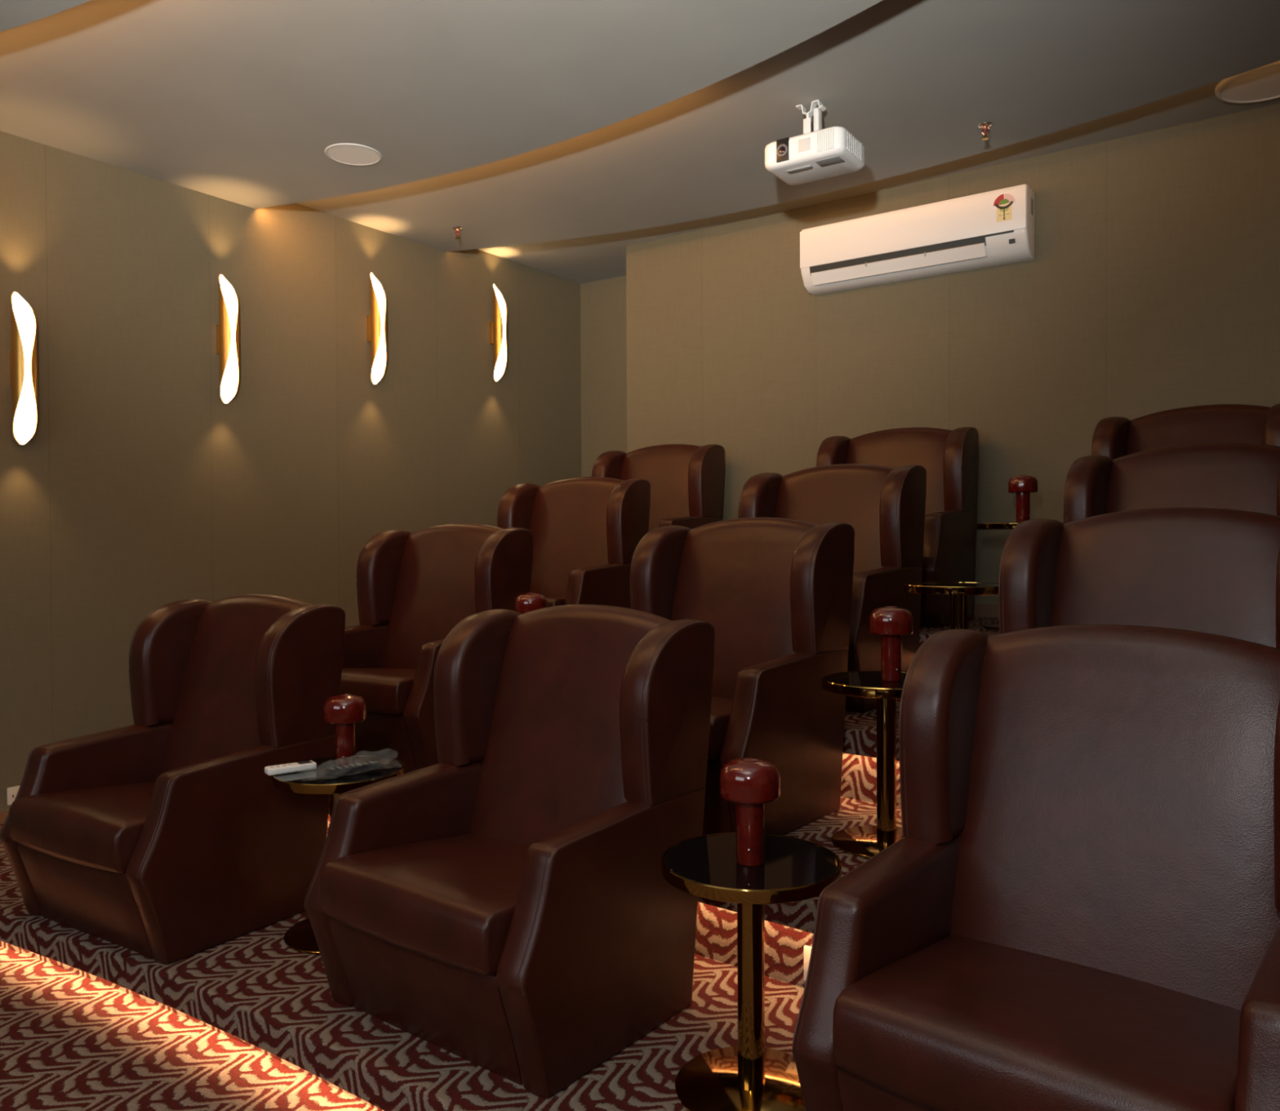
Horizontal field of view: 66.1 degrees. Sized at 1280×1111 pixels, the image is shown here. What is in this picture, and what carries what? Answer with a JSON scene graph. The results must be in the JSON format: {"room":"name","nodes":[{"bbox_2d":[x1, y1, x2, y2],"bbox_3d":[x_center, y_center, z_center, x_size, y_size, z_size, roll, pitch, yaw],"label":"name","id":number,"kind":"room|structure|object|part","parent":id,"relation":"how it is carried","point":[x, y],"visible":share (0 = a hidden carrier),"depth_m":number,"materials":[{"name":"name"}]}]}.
{"room":"home theater","nodes":[
{"label":"home theater","id":0,"kind":"room"},
{"bbox_2d":[0,0,90,31],"bbox_3d":[-1.054,-2.137,0.526,3.392,0.440,8.725,-1,1,-42],"label":"ceiling","id":1,"kind":"structure","parent":0,"point":[13,13],"depth_m":3.52,"materials":[{"name":"paint"}]},
{"bbox_2d":[0,946,378,1110],"bbox_3d":[-1.471,1.589,0.207,8.032,0.100,5.000,0,1,35],"label":"floor","id":2,"kind":"structure","parent":0,"point":[70,1041],"depth_m":2.92,"materials":[{"name":"carpet"}]},
{"bbox_2d":[0,130,581,812],"bbox_3d":[-3.405,-0.545,4.525,0.120,4.270,10.130,0,1,35],"label":"wall","id":3,"kind":"structure","parent":0,"point":[135,491],"depth_m":5.72,"materials":[{"name":"paint"}]},
{"bbox_2d":[6,785,20,804],"bbox_3d":[-3.090,1.186,4.871,0.011,0.085,0.080,0,1,35],"label":"wall socket","id":4,"kind":"object","parent":3,"relation":"attached to","point":[12,792],"visible":0.52,"depth_m":4.85,"materials":[{"name":"beige plastic"}]},
{"bbox_2d":[9,291,37,444],"bbox_3d":[-3.031,-0.921,4.830,0.137,0.745,0.106,0,1,35],"label":"wall sconce","id":5,"kind":"object","parent":3,"relation":"attached to","point":[23,354],"visible":1,"depth_m":4.85,"materials":[{"name":"gold metal"}]},
{"bbox_2d":[0,738,69,824],"bbox_3d":[-3.344,0.927,4.507,0.012,1.125,9.890,0,1,35],"label":"baseboard","id":6,"kind":"structure","parent":3,"relation":"attached to","point":[3,815],"depth_m":4.82,"materials":[{"name":"brown"}]},
{"bbox_2d":[216,274,239,403],"bbox_3d":[-2.401,-1.262,5.722,0.137,0.745,0.106,0,1,35],"label":"wall sconce","id":7,"kind":"object","parent":3,"relation":"attached to","point":[228,327],"visible":1,"depth_m":5.74,"materials":[{"name":"white"}]},
{"bbox_2d":[366,272,386,384],"bbox_3d":[-1.771,-1.529,6.615,0.137,0.745,0.106,0,1,35],"label":"wall sconce","id":8,"kind":"object","parent":3,"relation":"attached to","point":[376,330],"visible":1,"depth_m":6.62,"materials":[{"name":"white"}]},
{"bbox_2d":[488,284,506,381],"bbox_3d":[-1.091,-1.720,7.578,0.137,0.745,0.106,0,1,35],"label":"wall sconce","id":9,"kind":"object","parent":3,"relation":"attached to","point":[498,327],"visible":1,"depth_m":7.57,"materials":[{"name":"white"}]},
{"bbox_2d":[493,284,506,381],"bbox_3d":[-1.078,-1.720,7.569,0.094,0.745,0.095,0,1,35],"label":"diffuser","id":10,"kind":"object","parent":9,"relation":"attached to","point":[500,304],"depth_m":7.59,"materials":[{"name":"white"}]},
{"bbox_2d":[0,823,804,1110],"bbox_3d":[0.059,1.428,2.342,8.140,0.190,1.688,0,1,39],"label":"floor","id":11,"kind":"structure","parent":0,"point":[274,999],"depth_m":2.83,"materials":[{"name":"carpet"}]},
{"bbox_2d":[0,594,346,964],"bbox_3d":[-1.740,0.744,3.680,0.894,1.164,0.874,0,1,32],"label":"wingback chair","id":12,"kind":"object","parent":11,"relation":"on","point":[166,837],"visible":0.98,"depth_m":3.55,"materials":[{"name":"red leather"}]},
{"bbox_2d":[8,781,155,873],"bbox_3d":[-1.803,0.945,3.580,0.684,0.178,0.630,0,1,32],"label":"seat cushion","id":13,"kind":"object","parent":12,"relation":"on","point":[95,827],"depth_m":3.35,"materials":[{"name":"red leather"}]},
{"bbox_3d":[-1.763,1.172,3.646,0.694,0.302,0.688,0,1,32],"label":"panel","id":14,"kind":"part","parent":12,"relation":"part of","materials":[{"name":"red leather"}]},
{"bbox_3d":[-2.080,1.003,3.881,0.106,0.644,0.796,0,1,32],"label":"armrest","id":15,"kind":"part","parent":12,"relation":"part of","materials":[{"name":"red leather"}]},
{"bbox_3d":[-1.411,1.006,3.464,0.106,0.644,0.796,0,1,32],"label":"armrest","id":16,"kind":"part","parent":12,"relation":"part of","materials":[{"name":"red leather"}]},
{"bbox_3d":[-1.594,0.584,3.912,0.698,0.850,0.306,0,1,32],"label":"backrest","id":17,"kind":"part","parent":12,"relation":"part of","materials":[{"name":"red leather"}]},
{"bbox_2d":[271,755,404,955],"bbox_3d":[-1.048,1.034,3.443,0.444,0.576,0.444,0,1,12],"label":"side table","id":18,"kind":"object","parent":11,"relation":"on","point":[300,937],"visible":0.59,"depth_m":3.33,"materials":[{"name":"black glass"}]},
{"bbox_2d":[264,760,316,775],"bbox_3d":[-1.208,0.734,3.403,0.165,0.025,0.052,-1,1,-37],"label":"remote control","id":19,"kind":"object","parent":18,"relation":"on","point":[305,765],"visible":1,"depth_m":3.38,"materials":[{"name":"white plastic"}]},
{"bbox_3d":[-1.048,1.046,3.443,0.067,0.531,0.067,0,1,12],"label":"post","id":20,"kind":"part","parent":18,"relation":"part of","materials":[{"name":"gold metal"}]},
{"bbox_2d":[323,693,366,766],"bbox_3d":[-1.043,0.618,3.480,0.147,0.255,0.147,0,1,18],"label":"table lamp","id":21,"kind":"object","parent":18,"relation":"on","point":[344,711],"visible":0.98,"depth_m":3.45,"materials":[{"name":"red paint"}]},
{"bbox_3d":[-1.044,0.539,3.479,0.147,0.092,0.147,0,1,18],"label":"lamp shade","id":22,"kind":"part","parent":21,"relation":"part of","materials":[{"name":"red paint"}]},
{"bbox_3d":[-1.043,0.661,3.481,0.069,0.170,0.069,0,1,18],"label":"stem","id":23,"kind":"part","parent":21,"relation":"part of","materials":[{"name":"red paint"}]},
{"bbox_3d":[-0.994,0.712,3.372,0.340,0.067,0.126,-1,1,-41],"label":"plastic bag","id":24,"kind":"object","parent":18,"relation":"on","visible":0},
{"bbox_2d":[324,760,381,775],"bbox_3d":[-0.984,0.730,3.379,0.190,0.020,0.042,-1,1,-41],"label":"remote control","id":25,"kind":"object","parent":24,"relation":"in","point":[375,764],"visible":1,"depth_m":3.36,"materials":[{"name":"black plastic"}]},
{"bbox_2d":[304,604,715,1098],"bbox_3d":[-0.385,0.748,2.919,0.894,1.164,0.874,0,1,38],"label":"wingback chair","id":26,"kind":"object","parent":11,"relation":"on","point":[504,904],"visible":1,"depth_m":2.78,"materials":[{"name":"red leather"}]},
{"bbox_3d":[-0.703,1.006,3.154,0.106,0.644,0.796,0,1,38],"label":"armrest","id":27,"kind":"part","parent":26,"relation":"part of","materials":[{"name":"red leather"}]},
{"bbox_2d":[320,832,529,975],"bbox_3d":[-0.458,0.949,2.826,0.684,0.178,0.630,0,1,38],"label":"seat cushion","id":28,"kind":"object","parent":26,"relation":"on","point":[448,901],"depth_m":2.63,"materials":[{"name":"red leather"}]},
{"bbox_3d":[-0.412,1.176,2.887,0.694,0.302,0.688,0,1,38],"label":"panel","id":29,"kind":"part","parent":26,"relation":"part of","materials":[{"name":"red leather"}]},
{"bbox_3d":[-0.216,0.587,3.135,0.698,0.850,0.306,0,1,38],"label":"backrest","id":30,"kind":"part","parent":26,"relation":"part of","materials":[{"name":"red leather"}]},
{"bbox_3d":[-0.080,1.010,2.671,0.106,0.644,0.796,0,1,38],"label":"armrest","id":31,"kind":"part","parent":26,"relation":"part of","materials":[{"name":"red leather"}]},
{"bbox_2d":[661,832,841,1110],"bbox_3d":[0.276,1.041,2.447,0.444,0.576,0.444,0,1,35],"label":"side table","id":32,"kind":"object","parent":11,"relation":"on","point":[748,1076],"visible":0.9,"depth_m":2.42,"materials":[{"name":"black glass"}]},
{"bbox_2d":[720,757,780,866],"bbox_3d":[0.271,0.626,2.416,0.147,0.255,0.147,0,1,35],"label":"table lamp","id":33,"kind":"object","parent":32,"relation":"on","point":[750,783],"visible":1,"depth_m":2.38,"materials":[{"name":"red paint"}]},
{"bbox_3d":[0.271,0.669,2.417,0.069,0.170,0.069,0,1,35],"label":"stem","id":34,"kind":"part","parent":33,"relation":"part of","materials":[{"name":"red paint"}]},
{"bbox_3d":[0.270,0.548,2.415,0.147,0.092,0.147,0,1,35],"label":"lamp shade","id":35,"kind":"part","parent":33,"relation":"part of","materials":[{"name":"red paint"}]},
{"bbox_3d":[0.276,1.053,2.448,0.067,0.531,0.067,0,1,35],"label":"post","id":36,"kind":"part","parent":32,"relation":"part of","materials":[{"name":"gold metal"}]},
{"bbox_2d":[791,624,1279,1110],"bbox_3d":[0.916,0.753,2.059,0.894,1.164,0.874,0,1,41],"label":"wingback chair","id":37,"kind":"object","parent":11,"relation":"on","point":[1077,908],"visible":1,"depth_m":2.13,"materials":[{"name":"red leather"}]},
{"bbox_3d":[0.610,1.012,2.310,0.106,0.644,0.796,0,1,41],"label":"armrest","id":38,"kind":"part","parent":37,"relation":"part of","materials":[{"name":"red leather"}]},
{"bbox_3d":[0.886,1.181,2.028,0.694,0.302,0.688,0,1,41],"label":"panel","id":39,"kind":"part","parent":37,"relation":"part of","materials":[{"name":"red leather"}]},
{"bbox_2d":[832,933,1240,1110],"bbox_3d":[0.837,0.954,1.969,0.684,0.178,0.630,0,1,41],"label":"seat cushion","id":40,"kind":"object","parent":37,"relation":"on","point":[925,1022],"depth_m":1.88,"materials":[{"name":"red leather"}]},
{"bbox_3d":[1.095,0.593,2.265,0.698,0.850,0.306,0,1,41],"label":"backrest","id":41,"kind":"part","parent":37,"relation":"part of","materials":[{"name":"red leather"}]},
{"bbox_3d":[1.206,1.016,1.795,0.106,0.644,0.796,0,1,41],"label":"armrest","id":42,"kind":"part","parent":37,"relation":"part of","materials":[{"name":"red leather"}]},
{"bbox_2d":[0,0,882,208],"bbox_3d":[0.060,-2.220,2.157,3.308,0.330,8.838,-1,1,-41],"label":"ceiling","id":43,"kind":"structure","parent":0,"point":[242,102],"depth_m":4.25,"materials":[{"name":"paint"}]},
{"bbox_2d":[324,142,382,165],"bbox_3d":[-1.491,-2.085,5.117,0.288,0.006,0.288,0,1,35],"label":"ceiling speaker","id":44,"kind":"object","parent":43,"relation":"attached to","point":[355,154],"visible":1,"depth_m":5.11,"materials":[{"name":"white"}]},
{"bbox_2d":[580,275,626,476],"bbox_3d":[-0.081,-0.613,8.305,0.961,4.270,0.120,0,1,35],"label":"wall","id":45,"kind":"structure","parent":0,"point":[603,338],"depth_m":8.38,"materials":[{"name":"paint"}]},
{"bbox_2d":[326,797,902,987],"bbox_3d":[0.649,1.175,3.179,8.142,0.327,1.712,0,1,39],"label":"carpeted step","id":46,"kind":"structure","parent":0,"point":[788,927],"depth_m":3.17,"materials":[{"name":"carpet"}]},
{"bbox_2d":[333,523,533,773],"bbox_3d":[-1.136,0.419,4.819,0.894,1.164,0.874,0,1,31],"label":"wingback chair","id":47,"kind":"object","parent":46,"relation":"on","point":[413,588],"visible":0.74,"depth_m":4.96,"materials":[{"name":"red leather"}]},
{"bbox_3d":[-1.480,0.678,5.011,0.106,0.644,0.796,0,1,31],"label":"armrest","id":48,"kind":"part","parent":47,"relation":"part of","materials":[{"name":"red leather"}]},
{"bbox_3d":[-1.158,0.847,4.783,0.694,0.302,0.688,0,1,31],"label":"panel","id":49,"kind":"part","parent":47,"relation":"part of","materials":[{"name":"red leather"}]},
{"bbox_2d":[339,667,415,715],"bbox_3d":[-1.197,0.620,4.716,0.684,0.178,0.630,0,1,31],"label":"seat cushion","id":50,"kind":"object","parent":47,"relation":"on","point":[384,691],"depth_m":4.36,"materials":[{"name":"red leather"}]},
{"bbox_3d":[-0.802,0.680,4.611,0.106,0.644,0.796,0,1,31],"label":"armrest","id":51,"kind":"part","parent":47,"relation":"part of","materials":[{"name":"red leather"}]},
{"bbox_3d":[-0.996,0.258,5.054,0.698,0.850,0.306,0,1,31],"label":"backrest","id":52,"kind":"part","parent":47,"relation":"part of","materials":[{"name":"red leather"}]},
{"bbox_2d":[630,517,854,835],"bbox_3d":[0.250,0.425,3.903,0.894,1.164,0.874,0,1,39],"label":"wingback chair","id":53,"kind":"object","parent":46,"relation":"on","point":[775,593],"visible":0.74,"depth_m":3.82,"materials":[{"name":"red leather"}]},
{"bbox_3d":[0.222,0.852,3.871,0.694,0.302,0.688,0,1,39],"label":"panel","id":54,"kind":"part","parent":53,"relation":"part of","materials":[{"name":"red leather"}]},
{"bbox_2d":[707,697,733,759],"bbox_3d":[0.175,0.625,3.811,0.684,0.178,0.630,0,1,39],"label":"seat cushion","id":55,"kind":"object","parent":53,"relation":"on","point":[722,708],"depth_m":3.40,"materials":[{"name":"red leather"}]},
{"bbox_3d":[0.422,0.264,4.116,0.698,0.850,0.306,0,1,39],"label":"backrest","id":56,"kind":"part","parent":53,"relation":"part of","materials":[{"name":"red leather"}]},
{"bbox_3d":[0.550,0.687,3.649,0.106,0.644,0.796,0,1,39],"label":"armrest","id":57,"kind":"part","parent":53,"relation":"part of","materials":[{"name":"red leather"}]},
{"bbox_2d":[804,945,811,980],"bbox_3d":[0.534,1.240,2.968,0.085,0.105,0.011,0,1,35],"label":"wall socket","id":58,"kind":"object","parent":46,"relation":"attached to","point":[807,949],"visible":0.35,"depth_m":2.98,"materials":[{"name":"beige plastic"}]},
{"bbox_2d":[821,671,906,858],"bbox_3d":[0.859,0.718,3.425,0.444,0.576,0.444,0,1,-11],"label":"side table","id":59,"kind":"object","parent":46,"relation":"on","point":[867,842],"visible":0.62,"depth_m":3.40,"materials":[{"name":"gold metal"}]},
{"bbox_3d":[0.859,0.730,3.425,0.067,0.531,0.067,0,1,-11],"label":"post","id":60,"kind":"part","parent":59,"relation":"part of","materials":[{"name":"gold metal"}]},
{"bbox_2d":[869,606,913,681],"bbox_3d":[0.867,0.303,3.395,0.147,0.255,0.147,0,1,7],"label":"table lamp","id":61,"kind":"object","parent":59,"relation":"on","point":[891,623],"visible":1,"depth_m":3.36,"materials":[{"name":"red paint"}]},
{"bbox_3d":[0.868,0.345,3.395,0.069,0.170,0.069,0,1,7],"label":"stem","id":62,"kind":"part","parent":61,"relation":"part of","materials":[{"name":"red paint"}]},
{"bbox_3d":[0.867,0.224,3.394,0.147,0.092,0.147,0,1,7],"label":"lamp shade","id":63,"kind":"part","parent":61,"relation":"part of","materials":[{"name":"red paint"}]},
{"bbox_2d":[998,507,1279,648],"bbox_3d":[1.456,0.432,2.893,0.894,1.164,0.874,0,1,43],"label":"wingback chair","id":64,"kind":"object","parent":46,"relation":"on","point":[1214,571],"visible":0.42,"depth_m":3.12,"materials":[{"name":"red leather"}]},
{"bbox_3d":[-0.477,0.711,4.423,0.444,0.576,0.444,-1,1,-39],"label":"side table","id":65,"kind":"object","parent":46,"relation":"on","visible":0},
{"bbox_2d":[515,592,547,613],"bbox_3d":[-0.492,0.295,4.451,0.147,0.255,0.147,0,1,24],"label":"table lamp","id":66,"kind":"object","parent":65,"relation":"on","point":[528,602],"visible":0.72,"depth_m":4.39,"materials":[{"name":"red ceramic"}]},
{"bbox_2d":[297,0,1279,251],"bbox_3d":[1.324,-2.304,3.696,3.298,0.217,8.932,-1,1,-37],"label":"ceiling","id":67,"kind":"structure","parent":0,"point":[914,82],"depth_m":4.87,"materials":[{"name":"paint"}]},
{"bbox_2d":[452,226,462,239],"bbox_3d":[-1.238,-2.187,6.675,0.072,0.072,0.072,0,1,35],"label":"sprinkler","id":68,"kind":"object","parent":67,"relation":"attached to","point":[457,228],"visible":1,"depth_m":6.66,"materials":[{"name":"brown metal"}]},
{"bbox_2d":[764,99,864,185],"bbox_3d":[0.850,-2.039,4.790,0.418,0.336,0.323,0,1,34],"label":"projector","id":69,"kind":"object","parent":67,"relation":"hanging from","point":[820,153],"visible":1,"depth_m":4.71,"materials":[{"name":"white plastic"}]},
{"bbox_3d":[0.779,-1.944,4.656,0.062,0.060,0.007,0,1,34],"label":"sensor panel","id":70,"kind":"part","parent":69,"relation":"part of","materials":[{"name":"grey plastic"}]},
{"bbox_2d":[817,128,834,151],"bbox_3d":[0.869,-1.940,4.597,0.082,0.092,0.011,0,1,34],"label":"vent","id":71,"kind":"object","parent":69,"relation":"attached to","point":[825,137],"depth_m":4.59,"materials":[{"name":"grey plastic"}]},
{"bbox_2d":[847,131,862,161],"bbox_3d":[1.018,-1.942,4.673,0.008,0.083,0.178,0,1,34],"label":"vent","id":72,"kind":"object","parent":69,"relation":"attached to","point":[854,145],"depth_m":4.67,"materials":[{"name":"grey plastic"}]},
{"bbox_2d":[977,121,992,140],"bbox_3d":[1.777,-2.180,5.061,0.072,0.072,0.072,0,1,1],"label":"sprinkler","id":73,"kind":"object","parent":67,"relation":"attached to","point":[987,125],"visible":1,"depth_m":5.05,"materials":[{"name":"red"}]},
{"bbox_3d":[1.777,-2.185,5.061,0.042,0.048,0.026,0,1,29],"label":"frame","id":74,"kind":"part","parent":73,"relation":"part of","materials":[{"name":"orange metal"}]},
{"bbox_2d":[840,699,901,807],"bbox_3d":[1.256,0.857,4.037,8.144,0.320,1.742,0,1,39],"label":"floor","id":75,"kind":"structure","parent":0,"point":[859,770],"depth_m":3.99,"materials":[{"name":"carpet"}]},
{"bbox_2d":[497,476,650,608],"bbox_3d":[-0.534,0.103,5.730,0.894,1.164,0.874,0,1,30],"label":"wingback chair","id":76,"kind":"object","parent":75,"relation":"on","point":[587,531],"visible":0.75,"depth_m":5.88,"materials":[{"name":"red leather"}]},
{"bbox_2d":[545,596,565,607],"bbox_3d":[-0.595,0.304,5.627,0.684,0.178,0.630,0,1,30],"label":"seat cushion","id":77,"kind":"object","parent":76,"relation":"on","point":[552,601],"depth_m":5.23,"materials":[{"name":"red leather"}]},
{"bbox_3d":[-0.396,-0.057,5.966,0.698,0.850,0.306,0,1,30],"label":"backrest","id":78,"kind":"part","parent":76,"relation":"part of","materials":[{"name":"red leather"}]},
{"bbox_3d":[-0.199,0.365,5.523,0.106,0.644,0.796,0,1,30],"label":"armrest","id":79,"kind":"part","parent":76,"relation":"part of","materials":[{"name":"red leather"}]},
{"bbox_2d":[737,463,926,712],"bbox_3d":[0.819,0.109,4.840,0.894,1.164,0.874,0,1,37],"label":"wingback chair","id":80,"kind":"object","parent":75,"relation":"on","point":[885,506],"visible":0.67,"depth_m":4.83,"materials":[{"name":"red leather"}]},
{"bbox_3d":[0.985,-0.052,5.059,0.698,0.850,0.306,0,1,37],"label":"backrest","id":81,"kind":"part","parent":80,"relation":"part of","materials":[{"name":"red leather"}]},
{"bbox_3d":[1.127,0.371,4.596,0.106,0.644,0.796,0,1,37],"label":"armrest","id":82,"kind":"part","parent":80,"relation":"part of","materials":[{"name":"red leather"}]},
{"bbox_2d":[903,582,998,629],"bbox_3d":[1.321,0.407,4.068,0.444,0.576,0.444,0,1,5],"label":"side table","id":83,"kind":"object","parent":75,"relation":"on","point":[958,591],"visible":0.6,"depth_m":4.02,"materials":[{"name":"gold metal"}]},
{"bbox_3d":[1.321,0.419,4.068,0.067,0.531,0.067,0,1,5],"label":"post","id":84,"kind":"part","parent":83,"relation":"part of","materials":[{"name":"gold metal"}]},
{"bbox_2d":[1062,442,1279,524],"bbox_3d":[2.076,0.116,3.848,0.894,1.164,0.874,0,1,44],"label":"wingback chair","id":85,"kind":"object","parent":75,"relation":"on","point":[1238,476],"visible":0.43,"depth_m":4.10,"materials":[{"name":"red leather"}]},
{"bbox_2d":[477,79,1279,284],"bbox_3d":[1.987,-2.374,5.082,8.253,0.120,2.140,0,1,40],"label":"ceiling","id":86,"kind":"structure","parent":0,"point":[580,260],"depth_m":6.09,"materials":[{"name":"paint"}]},
{"bbox_2d":[1214,60,1279,103],"bbox_3d":[3.056,-2.305,4.787,0.446,0.020,0.446,0,1,35],"label":"ceiling speaker","id":87,"kind":"object","parent":86,"relation":"attached to","point":[1262,83],"visible":0.92,"depth_m":4.82,"materials":[{"name":"white"}]},
{"bbox_2d":[626,102,1279,604],"bbox_3d":[3.064,-0.593,5.691,7.191,4.270,0.770,0,1,35],"label":"wall","id":88,"kind":"structure","parent":0,"point":[1151,285],"depth_m":5.84,"materials":[{"name":"paint"}]},
{"bbox_2d":[800,184,1035,295],"bbox_3d":[1.670,-1.924,6.053,1.412,0.400,0.207,0,1,35],"label":"air conditioner","id":89,"kind":"object","parent":88,"relation":"attached to","point":[994,228],"visible":1,"depth_m":5.93,"materials":[{"name":"white plastic"}]},
{"bbox_2d":[809,230,1013,275],"bbox_3d":[1.621,-1.831,5.987,1.270,0.054,0.035,0,1,35],"label":"vent","id":90,"kind":"object","parent":89,"relation":"attached to","point":[987,240],"depth_m":5.95,"materials":[{"name":"grey plastic"}]},
{"bbox_2d":[999,207,1008,217],"bbox_3d":[2.086,-1.967,5.633,0.052,0.058,0.001,0,1,35],"label":"print","id":91,"kind":"object","parent":89,"relation":"on","point":[1003,211],"depth_m":5.63,"materials":[{"name":"yellow paper"}]},
{"bbox_2d":[1030,197,1033,215],"bbox_3d":[2.253,-2.008,5.657,0.003,0.090,0.060,0,1,35],"label":"vent","id":92,"kind":"object","parent":89,"relation":"attached to","point":[1031,198],"depth_m":5.66,"materials":[{"name":"grey plastic"}]},
{"bbox_2d":[972,603,999,617],"bbox_3d":[2.795,0.335,5.419,7.071,0.085,0.012,0,1,35],"label":"baseboard","id":93,"kind":"structure","parent":88,"relation":"attached to","point":[980,610],"depth_m":5.92,"materials":[{"name":"brown wood"}]},
{"bbox_2d":[919,617,999,647],"bbox_3d":[2.001,0.542,5.124,8.218,0.313,2.244,0,1,39],"label":"floor","id":94,"kind":"structure","parent":0,"point":[976,624],"depth_m":5.18,"materials":[{"name":"carpet"}]},
{"bbox_2d":[591,444,724,532],"bbox_3d":[-0.016,-0.205,6.685,0.894,1.164,0.874,0,1,32],"label":"wingback chair","id":95,"kind":"object","parent":94,"relation":"on","point":[686,481],"visible":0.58,"depth_m":6.81,"materials":[{"name":"red leather"}]},
{"bbox_3d":[0.131,-0.366,6.916,0.698,0.850,0.306,0,1,32],"label":"backrest","id":96,"kind":"part","parent":95,"relation":"part of","materials":[{"name":"red leather"}]},
{"bbox_3d":[0.311,0.056,6.466,0.106,0.644,0.796,0,1,32],"label":"armrest","id":97,"kind":"part","parent":95,"relation":"part of","materials":[{"name":"red leather"}]},
{"bbox_2d":[816,426,978,627],"bbox_3d":[1.405,-0.199,5.742,0.894,1.164,0.874,0,1,34],"label":"wingback chair","id":98,"kind":"object","parent":94,"relation":"on","point":[949,458],"visible":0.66,"depth_m":5.67,"materials":[{"name":"red leather"}]},
{"bbox_3d":[1.558,-0.360,5.969,0.698,0.850,0.306,0,1,34],"label":"backrest","id":99,"kind":"part","parent":98,"relation":"part of","materials":[{"name":"red leather"}]},
{"bbox_3d":[1.380,0.229,5.708,0.694,0.302,0.688,0,1,34],"label":"panel","id":100,"kind":"part","parent":98,"relation":"part of","materials":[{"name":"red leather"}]},
{"bbox_3d":[1.725,0.062,5.514,0.106,0.644,0.796,0,1,34],"label":"armrest","id":101,"kind":"part","parent":98,"relation":"part of","materials":[{"name":"red leather"}]},
{"bbox_2d":[977,522,1019,630],"bbox_3d":[2.003,0.107,5.161,0.444,0.553,0.444,-1,1,-41],"label":"side table","id":102,"kind":"object","parent":94,"relation":"on","point":[1003,526],"visible":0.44,"depth_m":5.06,"materials":[{"name":"gold metal"}]},
{"bbox_2d":[1008,475,1038,522],"bbox_3d":[2.018,-0.297,5.180,0.147,0.255,0.147,-1,1,-16],"label":"table lamp","id":103,"kind":"object","parent":102,"relation":"on","point":[1022,486],"visible":0.93,"depth_m":5.15,"materials":[{"name":"red paint"}]},
{"bbox_3d":[2.018,-0.255,5.180,0.069,0.170,0.069,-1,1,-16],"label":"stem","id":104,"kind":"part","parent":103,"relation":"part of","materials":[{"name":"red paint"}]},
{"bbox_3d":[2.018,-0.376,5.179,0.147,0.092,0.147,-1,1,-16],"label":"lamp shade","id":105,"kind":"part","parent":103,"relation":"part of","materials":[{"name":"red paint"}]},
{"bbox_2d":[1090,403,1279,459],"bbox_3d":[2.649,-0.193,4.833,0.894,1.164,0.874,0,1,43],"label":"wingback chair","id":106,"kind":"object","parent":94,"relation":"on","point":[1116,437],"visible":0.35,"depth_m":5.08,"materials":[{"name":"red leather"}]}
]}

